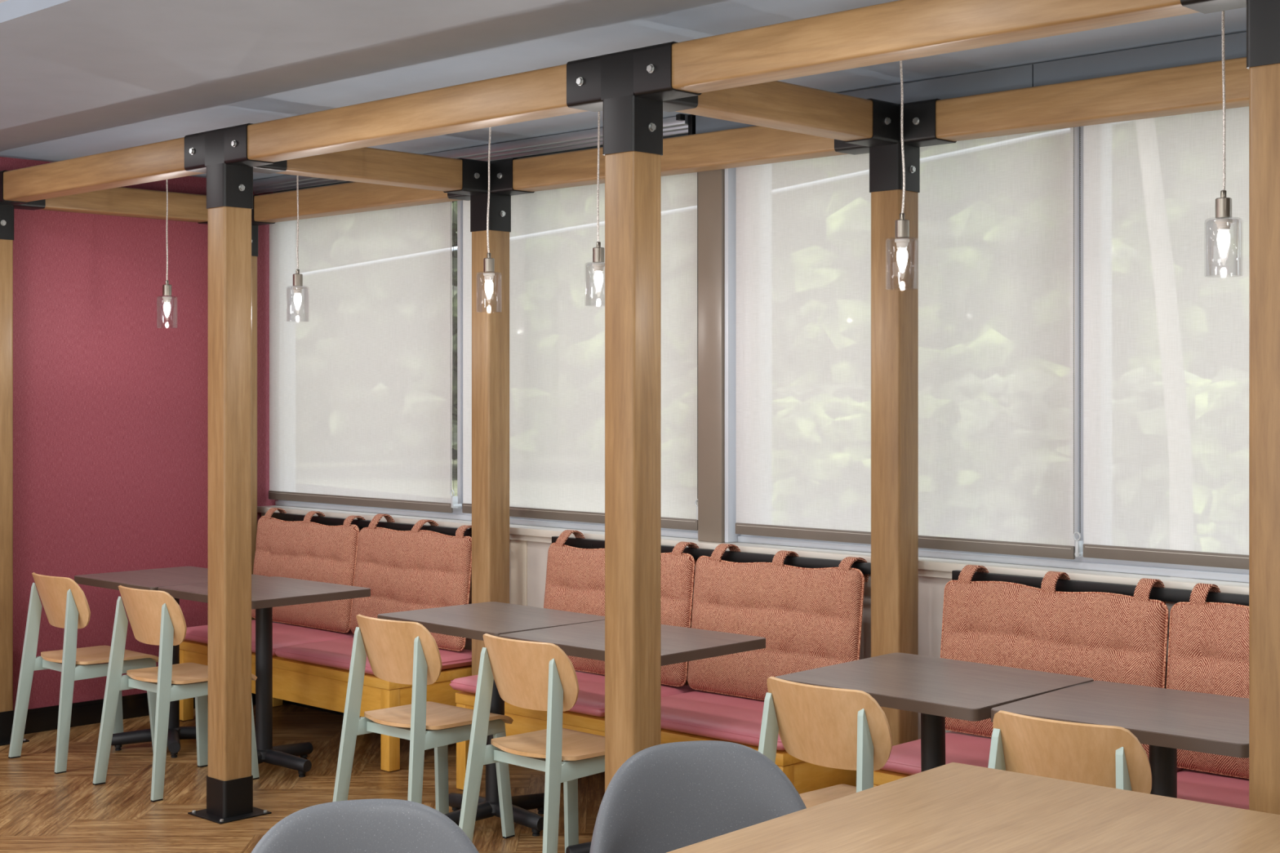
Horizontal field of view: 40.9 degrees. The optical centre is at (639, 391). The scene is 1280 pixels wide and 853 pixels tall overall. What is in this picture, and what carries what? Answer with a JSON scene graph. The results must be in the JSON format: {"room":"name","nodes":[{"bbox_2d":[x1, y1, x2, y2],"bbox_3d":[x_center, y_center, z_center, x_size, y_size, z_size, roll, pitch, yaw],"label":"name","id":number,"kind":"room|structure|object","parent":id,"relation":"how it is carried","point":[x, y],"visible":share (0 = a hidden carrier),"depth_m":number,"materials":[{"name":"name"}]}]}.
{"room":"eatery","nodes":[
{"label":"eatery","id":0,"kind":"room"},
{"bbox_2d":[0,156,291,711],"bbox_3d":[-4.965,0.212,6.224,0.100,2.860,8.800,0,0,44],"label":"wall","id":1,"kind":"structure","parent":0,"point":[110,391],"depth_m":8.56,"materials":[{"name":"red paint"}]},
{"bbox_2d":[13,693,208,734],"bbox_3d":[-4.994,1.584,6.113,0.012,0.115,8.600,0,0,44],"label":"baseboard","id":2,"kind":"structure","parent":1,"relation":"attached to","point":[86,713],"depth_m":8.45,"materials":[{"name":"black"}]},
{"bbox_2d":[0,702,604,852],"bbox_3d":[-0.933,1.667,2.348,11.285,0.050,8.800,0,0,44],"label":"floor","id":3,"kind":"structure","parent":0,"point":[42,811],"depth_m":7.06,"materials":[{"name":"brown wood"}]},
{"bbox_2d":[8,572,159,773],"bbox_3d":[-2.480,1.224,7.722,0.459,0.836,0.535,0,0,45],"label":"dining chair","id":4,"kind":"object","parent":3,"relation":"on","point":[65,605],"visible":0.84,"depth_m":7.60,"materials":[{"name":"green paint"}]},
{"bbox_2d":[74,566,268,758],"bbox_3d":[-2.167,1.247,7.938,0.701,0.790,0.613,0,0,44],"label":"pedestal table","id":5,"kind":"object","parent":3,"relation":"on","point":[150,579],"visible":0.63,"depth_m":7.88,"materials":[{"name":"laminate"}]},
{"bbox_2d":[92,585,259,802],"bbox_3d":[-1.938,1.224,7.218,0.459,0.836,0.535,0,0,42],"label":"dining chair","id":6,"kind":"object","parent":3,"relation":"on","point":[155,617],"visible":0.9,"depth_m":7.10,"materials":[{"name":"brown wood"}]},
{"bbox_2d":[157,576,370,777],"bbox_3d":[-1.634,1.247,7.460,0.723,0.790,0.621,0,0,43],"label":"pedestal table","id":7,"kind":"object","parent":3,"relation":"on","point":[267,593],"visible":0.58,"depth_m":7.42,"materials":[{"name":"laminate"}]},
{"bbox_2d":[179,640,471,771],"bbox_3d":[-1.495,1.440,8.204,1.720,0.396,0.595,0,0,44],"label":"bench","id":8,"kind":"object","parent":3,"relation":"on","point":[317,686],"visible":0.38,"depth_m":7.70,"materials":[{"name":"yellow wood"}]},
{"bbox_2d":[184,619,354,656],"bbox_3d":[-1.825,1.207,8.492,0.881,0.067,0.600,0,0,44],"label":"seat cushion","id":9,"kind":"object","parent":8,"relation":"on","point":[283,634],"visible":0.32,"depth_m":8.36,"materials":[{"name":"leather"}]},
{"bbox_2d":[251,507,364,632],"bbox_3d":[-1.673,0.886,8.647,0.859,0.569,0.178,0,0,44],"label":"cushion","id":10,"kind":"object","parent":9,"relation":"on","point":[305,549],"visible":0.8,"depth_m":8.53,"materials":[{"name":"fabric"}]},
{"bbox_2d":[274,637,471,675],"bbox_3d":[-1.188,1.207,7.880,0.866,0.067,0.600,0,0,44],"label":"seat cushion","id":11,"kind":"object","parent":8,"relation":"on","point":[337,654],"visible":0.4,"depth_m":7.76,"materials":[{"name":"leather"}]},
{"bbox_2d":[350,513,471,651],"bbox_3d":[-1.055,0.879,8.053,0.847,0.582,0.178,0,0,44],"label":"cushion","id":12,"kind":"object","parent":11,"relation":"on","point":[415,569],"visible":0.7,"depth_m":7.98,"materials":[{"name":"fabric"}]},
{"bbox_2d":[251,799,478,852],"bbox_3d":[-0.488,1.223,3.142,0.576,0.843,0.486,0,0,-16],"label":"shell chair","id":13,"kind":"object","parent":3,"relation":"on","point":[362,825],"visible":1,"depth_m":3.35,"materials":[{"name":"grey plastic"}]},
{"bbox_2d":[332,614,515,839],"bbox_3d":[-0.786,1.224,6.275,0.459,0.836,0.535,0,0,43],"label":"dining chair","id":14,"kind":"object","parent":3,"relation":"on","point":[401,652],"visible":0.95,"depth_m":6.18,"materials":[{"name":"brown wood"}]},
{"bbox_2d":[377,601,604,836],"bbox_3d":[-0.550,1.247,6.518,0.586,0.790,0.725,0,0,-45],"label":"pedestal table","id":15,"kind":"object","parent":3,"relation":"on","point":[472,621],"visible":0.63,"depth_m":6.48,"materials":[{"name":"laminate"}]},
{"bbox_2d":[458,633,604,852],"bbox_3d":[-0.278,1.224,5.771,0.459,0.836,0.535,0,0,44],"label":"dining chair","id":16,"kind":"object","parent":3,"relation":"on","point":[526,674],"visible":0.91,"depth_m":5.64,"materials":[{"name":"brown wood"}]},
{"bbox_2d":[498,620,765,852],"bbox_3d":[-0.030,1.247,5.980,0.739,0.790,0.601,0,0,43],"label":"pedestal table","id":17,"kind":"object","parent":3,"relation":"on","point":[583,640],"visible":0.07,"depth_m":5.89,"materials":[{"name":"laminate"}]},
{"bbox_2d":[0,0,1279,824],"bbox_3d":[0.312,0.313,5.754,8.219,2.658,1.542,0,0,44],"label":"pergola","id":18,"kind":"object","parent":3,"relation":"on","point":[733,76],"visible":0.91,"depth_m":5.97,"materials":[{"name":"brown wood"}]},
{"bbox_2d":[162,179,171,317],"bbox_3d":[-2.215,-0.709,8.039,0.100,0.818,0.100,0,0,44],"label":"pendant lamp","id":19,"kind":"object","parent":18,"relation":"hanging from","point":[166,289],"visible":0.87,"depth_m":8.03,"materials":[{"name":"silver metal"}]},
{"bbox_2d":[162,296,171,302],"bbox_3d":[-2.215,-0.433,8.039,0.043,0.026,0.043,0,0,44],"label":"socket","id":20,"kind":"object","parent":19,"relation":"attached to","point":[166,299],"depth_m":8.02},
{"bbox_2d":[292,175,302,310],"bbox_3d":[-1.458,-0.709,7.311,0.100,0.818,0.100,0,0,-43],"label":"pendant lamp","id":21,"kind":"object","parent":18,"relation":"hanging from","point":[297,277],"visible":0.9,"depth_m":7.30,"materials":[{"name":"white metal"}]},
{"bbox_2d":[292,286,302,293],"bbox_3d":[-1.458,-0.433,7.311,0.043,0.026,0.043,0,0,-43],"label":"socket","id":22,"kind":"object","parent":21,"relation":"attached to","point":[297,290],"depth_m":7.30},
{"bbox_2d":[455,691,856,794],"bbox_3d":[0.070,1.440,6.700,1.740,0.396,0.595,0,0,44],"label":"bench","id":23,"kind":"object","parent":3,"relation":"on","point":[805,776],"visible":0.22,"depth_m":6.51,"materials":[{"name":"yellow wood"}]},
{"bbox_2d":[449,675,478,693],"bbox_3d":[-0.662,1.207,6.897,0.325,0.067,0.291,0,0,44],"label":"seat cushion","id":24,"kind":"object","parent":23,"relation":"on","point":[466,684],"depth_m":7.03,"materials":[{"name":"leather"}]},
{"bbox_2d":[568,670,604,716],"bbox_3d":[-0.207,1.207,6.717,0.811,0.067,0.664,0,0,44],"label":"seat cushion","id":25,"kind":"object","parent":23,"relation":"on","point":[590,700],"depth_m":6.67,"materials":[{"name":"leather"}]},
{"bbox_2d":[543,529,699,686],"bbox_3d":[-0.086,0.882,7.121,0.850,0.578,0.178,0,0,44],"label":"cushion","id":26,"kind":"object","parent":25,"relation":"on","point":[575,582],"visible":0.44,"depth_m":7.13,"materials":[{"name":"fabric"}]},
{"bbox_2d":[661,684,698,697],"bbox_3d":[0.110,1.207,6.769,0.201,0.067,0.263,0,0,44],"label":"seat cushion","id":27,"kind":"object","parent":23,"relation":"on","point":[666,690],"depth_m":6.82,"materials":[{"name":"leather"}]},
{"bbox_2d":[661,690,785,750],"bbox_3d":[0.382,1.207,6.372,0.871,0.067,0.600,0,0,44],"label":"seat cushion","id":28,"kind":"object","parent":23,"relation":"on","point":[722,717],"visible":0.43,"depth_m":6.24,"materials":[{"name":"leather"}]},
{"bbox_2d":[687,543,868,700],"bbox_3d":[0.523,0.884,6.536,0.823,0.572,0.178,0,0,44],"label":"cushion","id":29,"kind":"object","parent":28,"relation":"on","point":[808,619],"visible":0.79,"depth_m":6.48,"materials":[{"name":"fabric"}]},
{"bbox_2d":[589,740,806,852],"bbox_3d":[0.179,1.223,3.707,0.576,0.843,0.486,0,0,-16],"label":"shell chair","id":30,"kind":"object","parent":3,"relation":"on","point":[669,797],"visible":0.8,"depth_m":3.89,"materials":[{"name":"grey plastic"}]},
{"bbox_2d":[758,676,892,808],"bbox_3d":[0.611,1.224,4.896,0.535,0.836,0.459,0,0,-44],"label":"dining chair","id":31,"kind":"object","parent":3,"relation":"on","point":[837,728],"visible":0.5,"depth_m":4.73,"materials":[{"name":"brown wood"}]},
{"bbox_2d":[873,768,911,786],"bbox_3d":[1.545,1.440,5.282,1.698,0.396,0.595,0,0,44],"label":"bench","id":32,"kind":"object","parent":3,"relation":"on","point":[881,777],"visible":0.13,"depth_m":5.59,"materials":[{"name":"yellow wood"}]},
{"bbox_2d":[880,731,1184,775],"bbox_3d":[1.231,1.207,5.555,0.864,0.067,0.600,0,0,44],"label":"seat cushion","id":33,"kind":"object","parent":32,"relation":"on","point":[960,748],"visible":0.14,"depth_m":5.59,"materials":[{"name":"fabric"}]},
{"bbox_2d":[940,564,1168,758],"bbox_3d":[1.372,0.885,5.720,0.838,0.570,0.178,0,0,44],"label":"cushion","id":34,"kind":"object","parent":33,"relation":"on","point":[1097,636],"visible":0.59,"depth_m":5.66,"materials":[{"name":"pink fabric"}]},
{"bbox_2d":[1177,768,1248,809],"bbox_3d":[1.854,1.207,4.956,0.846,0.067,0.600,0,0,44],"label":"seat cushion","id":35,"kind":"object","parent":32,"relation":"on","point":[1192,785],"visible":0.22,"depth_m":5.08,"materials":[{"name":"leather"}]},
{"bbox_2d":[1166,582,1248,778],"bbox_3d":[1.982,0.886,5.134,0.840,0.569,0.178,0,0,44],"label":"cushion","id":36,"kind":"object","parent":35,"relation":"on","point":[1208,642],"visible":0.56,"depth_m":5.28,"materials":[{"name":"pink fabric"}]},
{"bbox_2d":[775,653,1093,772],"bbox_3d":[0.875,1.247,5.114,0.621,0.790,0.729,-1,1,-45],"label":"pedestal table","id":37,"kind":"object","parent":3,"relation":"on","point":[938,689],"visible":0.74,"depth_m":5.08,"materials":[{"name":"laminate"}]},
{"bbox_2d":[666,762,1279,852],"bbox_3d":[0.452,1.247,2.896,0.980,0.790,1.950,0,0,41],"label":"dining table","id":38,"kind":"object","parent":3,"relation":"on","point":[953,807],"visible":1,"depth_m":3.40,"materials":[{"name":"brown wood"}]},
{"bbox_2d":[987,710,1151,794],"bbox_3d":[1.151,1.224,4.395,0.459,0.836,0.535,0,0,41],"label":"dining chair","id":39,"kind":"object","parent":3,"relation":"on","point":[1100,755],"visible":0.52,"depth_m":4.21,"materials":[{"name":"brown wood"}]},
{"bbox_2d":[991,680,1248,798],"bbox_3d":[1.404,1.247,4.609,0.706,0.790,0.621,0,0,41],"label":"pedestal table","id":40,"kind":"object","parent":3,"relation":"on","point":[1168,721],"visible":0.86,"depth_m":4.57,"materials":[{"name":"laminate"}]},
{"bbox_2d":[273,133,688,192],"bbox_3d":[2.067,-1.133,5.470,11.285,0.170,0.140,0,0,44],"label":"wall header","id":41,"kind":"structure","parent":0,"point":[685,134],"depth_m":7.82,"materials":[{"name":"grey paint"}]},
{"bbox_2d":[724,167,740,542],"bbox_3d":[0.376,-0.218,6.984,0.022,1.660,0.080,0,0,44],"label":"window frame","id":42,"kind":"structure","parent":41,"relation":"attached to","point":[731,536],"depth_m":6.96,"materials":[{"name":"white metal"}]},
{"bbox_2d":[0,0,1246,180],"bbox_3d":[1.062,-1.198,4.425,11.285,0.160,3.040,0,0,44],"label":"ceiling","id":43,"kind":"structure","parent":0,"point":[78,78],"depth_m":5.60,"materials":[{"name":"grey paint"}]},
{"bbox_2d":[253,114,695,194],"bbox_3d":[-0.935,-1.017,8.029,3.210,0.198,0.130,0,0,44],"label":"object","id":44,"kind":"structure","parent":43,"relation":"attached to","point":[678,124],"depth_m":7.63,"materials":[{"name":"metal"}]},
{"bbox_2d":[483,126,494,298],"bbox_3d":[-0.567,-0.709,6.449,0.100,0.818,0.100,0,0,45],"label":"pendant lamp","id":45,"kind":"object","parent":43,"relation":"hanging from","point":[488,263],"visible":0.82,"depth_m":6.44,"materials":[{"name":"white metal"}]},
{"bbox_2d":[483,272,494,279],"bbox_3d":[-0.567,-0.433,6.449,0.043,0.026,0.043,0,0,45],"label":"socket","id":46,"kind":"object","parent":45,"relation":"attached to","point":[487,276],"depth_m":6.43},
{"bbox_2d":[592,111,604,291],"bbox_3d":[-0.144,-0.709,5.973,0.100,0.818,0.100,0,0,-3],"label":"pendant lamp","id":47,"kind":"object","parent":43,"relation":"hanging from","point":[598,251],"visible":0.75,"depth_m":5.96,"materials":[{"name":"white metal"}]},
{"bbox_2d":[592,263,604,271],"bbox_3d":[-0.144,-0.433,5.973,0.043,0.026,0.043,0,0,-3],"label":"socket","id":48,"kind":"object","parent":47,"relation":"attached to","point":[597,267],"depth_m":5.96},
{"bbox_2d":[894,60,909,271],"bbox_3d":[0.766,-0.709,5.014,0.100,0.818,0.100,0,0,-11],"label":"pendant lamp","id":49,"kind":"object","parent":43,"relation":"hanging from","point":[902,225],"visible":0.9,"depth_m":5.01,"materials":[{"name":"white metal"}]},
{"bbox_2d":[894,238,909,248],"bbox_3d":[0.766,-0.433,5.014,0.043,0.026,0.043,0,0,-11],"label":"socket","id":50,"kind":"object","parent":49,"relation":"attached to","point":[900,242],"depth_m":5.00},
{"bbox_2d":[695,31,1246,133],"bbox_3d":[1.674,-1.037,5.588,3.915,0.157,0.115,0,0,44],"label":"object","id":51,"kind":"structure","parent":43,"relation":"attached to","point":[1207,49],"depth_m":5.77,"materials":[{"name":"grey paint"}]},
{"bbox_2d":[1214,10,1232,257],"bbox_3d":[1.513,-0.709,4.449,0.100,0.818,0.100,0,0,10],"label":"pendant lamp","id":52,"kind":"object","parent":43,"relation":"hanging from","point":[1223,204],"visible":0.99,"depth_m":4.44,"materials":[{"name":"white metal"}]},
{"bbox_2d":[1214,218,1232,230],"bbox_3d":[1.513,-0.433,4.449,0.043,0.026,0.043,0,0,10],"label":"socket","id":53,"kind":"object","parent":52,"relation":"attached to","point":[1222,224],"depth_m":4.43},
{"bbox_2d":[697,168,725,542],"bbox_3d":[0.354,-0.223,7.071,0.130,1.670,0.205,0,0,44],"label":"wall pillar","id":54,"kind":"structure","parent":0,"point":[711,184],"depth_m":6.99,"materials":[{"name":"beige paint"}]},
{"bbox_2d":[257,505,1248,769],"bbox_3d":[2.000,1.127,5.401,11.285,1.030,0.332,0,0,44],"label":"wall","id":55,"kind":"structure","parent":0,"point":[931,589],"depth_m":6.46,"materials":[{"name":"white paint"}]},
{"bbox_2d":[282,699,604,772],"bbox_3d":[2.008,1.587,5.337,11.185,0.110,0.014,0,0,44],"label":"baseboard","id":56,"kind":"structure","parent":55,"relation":"attached to","point":[283,701],"depth_m":8.87,"materials":[{"name":"black"}]},
{"bbox_2d":[275,200,697,538],"bbox_3d":[-0.806,-0.223,8.218,3.133,1.670,0.100,0,0,44],"label":"window","id":57,"kind":"structure","parent":55,"relation":"in","point":[457,514],"depth_m":8.21,"materials":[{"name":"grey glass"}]},
{"bbox_2d":[268,200,462,512],"bbox_3d":[-1.429,-0.240,8.693,1.562,1.631,0.062,0,0,44],"label":"roller blind","id":58,"kind":"object","parent":57,"relation":"attached to","point":[361,373],"visible":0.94,"depth_m":8.65,"materials":[{"name":"white fabric"}]},
{"bbox_2d":[462,172,697,530],"bbox_3d":[-0.287,-0.242,7.596,1.524,1.627,0.062,0,0,44],"label":"roller blind","id":59,"kind":"object","parent":57,"relation":"attached to","point":[557,308],"visible":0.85,"depth_m":7.59,"materials":[{"name":"white fabric"}]},
{"bbox_2d":[737,125,1248,582],"bbox_3d":[1.812,-0.223,5.701,3.872,1.670,0.100,0,0,44],"label":"window","id":60,"kind":"structure","parent":55,"relation":"in","point":[1081,562],"depth_m":5.93,"materials":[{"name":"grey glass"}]},
{"bbox_2d":[735,126,1083,559],"bbox_3d":[0.951,-0.241,6.405,1.566,1.629,0.062,0,0,44],"label":"roller blind","id":61,"kind":"object","parent":60,"relation":"attached to","point":[997,273],"visible":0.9,"depth_m":6.27,"materials":[{"name":"white fabric"}]},
{"bbox_2d":[1083,106,1248,569],"bbox_3d":[2.056,-0.246,5.331,1.528,1.619,0.044,0,0,44],"label":"roller blind","id":62,"kind":"object","parent":60,"relation":"attached to","point":[1166,315],"visible":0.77,"depth_m":5.64,"materials":[{"name":"white fabric"}]},
{"label":"outside","id":63,"kind":"structure","parent":0,"visible":0},
{"bbox_2d":[452,458,457,496],"bbox_3d":[13.987,1.802,41.477,90.000,0.080,68.100,0,0,44],"label":"lawn","id":64,"kind":"structure","parent":63,"point":[454,461],"depth_m":35.70,"materials":[{"name":"green plant"}]},
{"bbox_2d":[452,200,457,459],"bbox_3d":[-4.975,-2.762,37.629,8.972,9.054,8.742,0,0,44],"label":"leafy tree","id":65,"kind":"object","parent":64,"relation":"on","point":[455,397],"visible":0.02,"depth_m":35.38,"materials":[{"name":"green plant"}]},
{"bbox_2d":[452,405,457,415],"bbox_3d":[-9.485,-3.348,47.564,10.367,10.223,10.343,0,0,44],"label":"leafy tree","id":66,"kind":"object","parent":64,"relation":"on","point":[455,411],"visible":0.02,"depth_m":45.57,"materials":[{"name":"green plant"}]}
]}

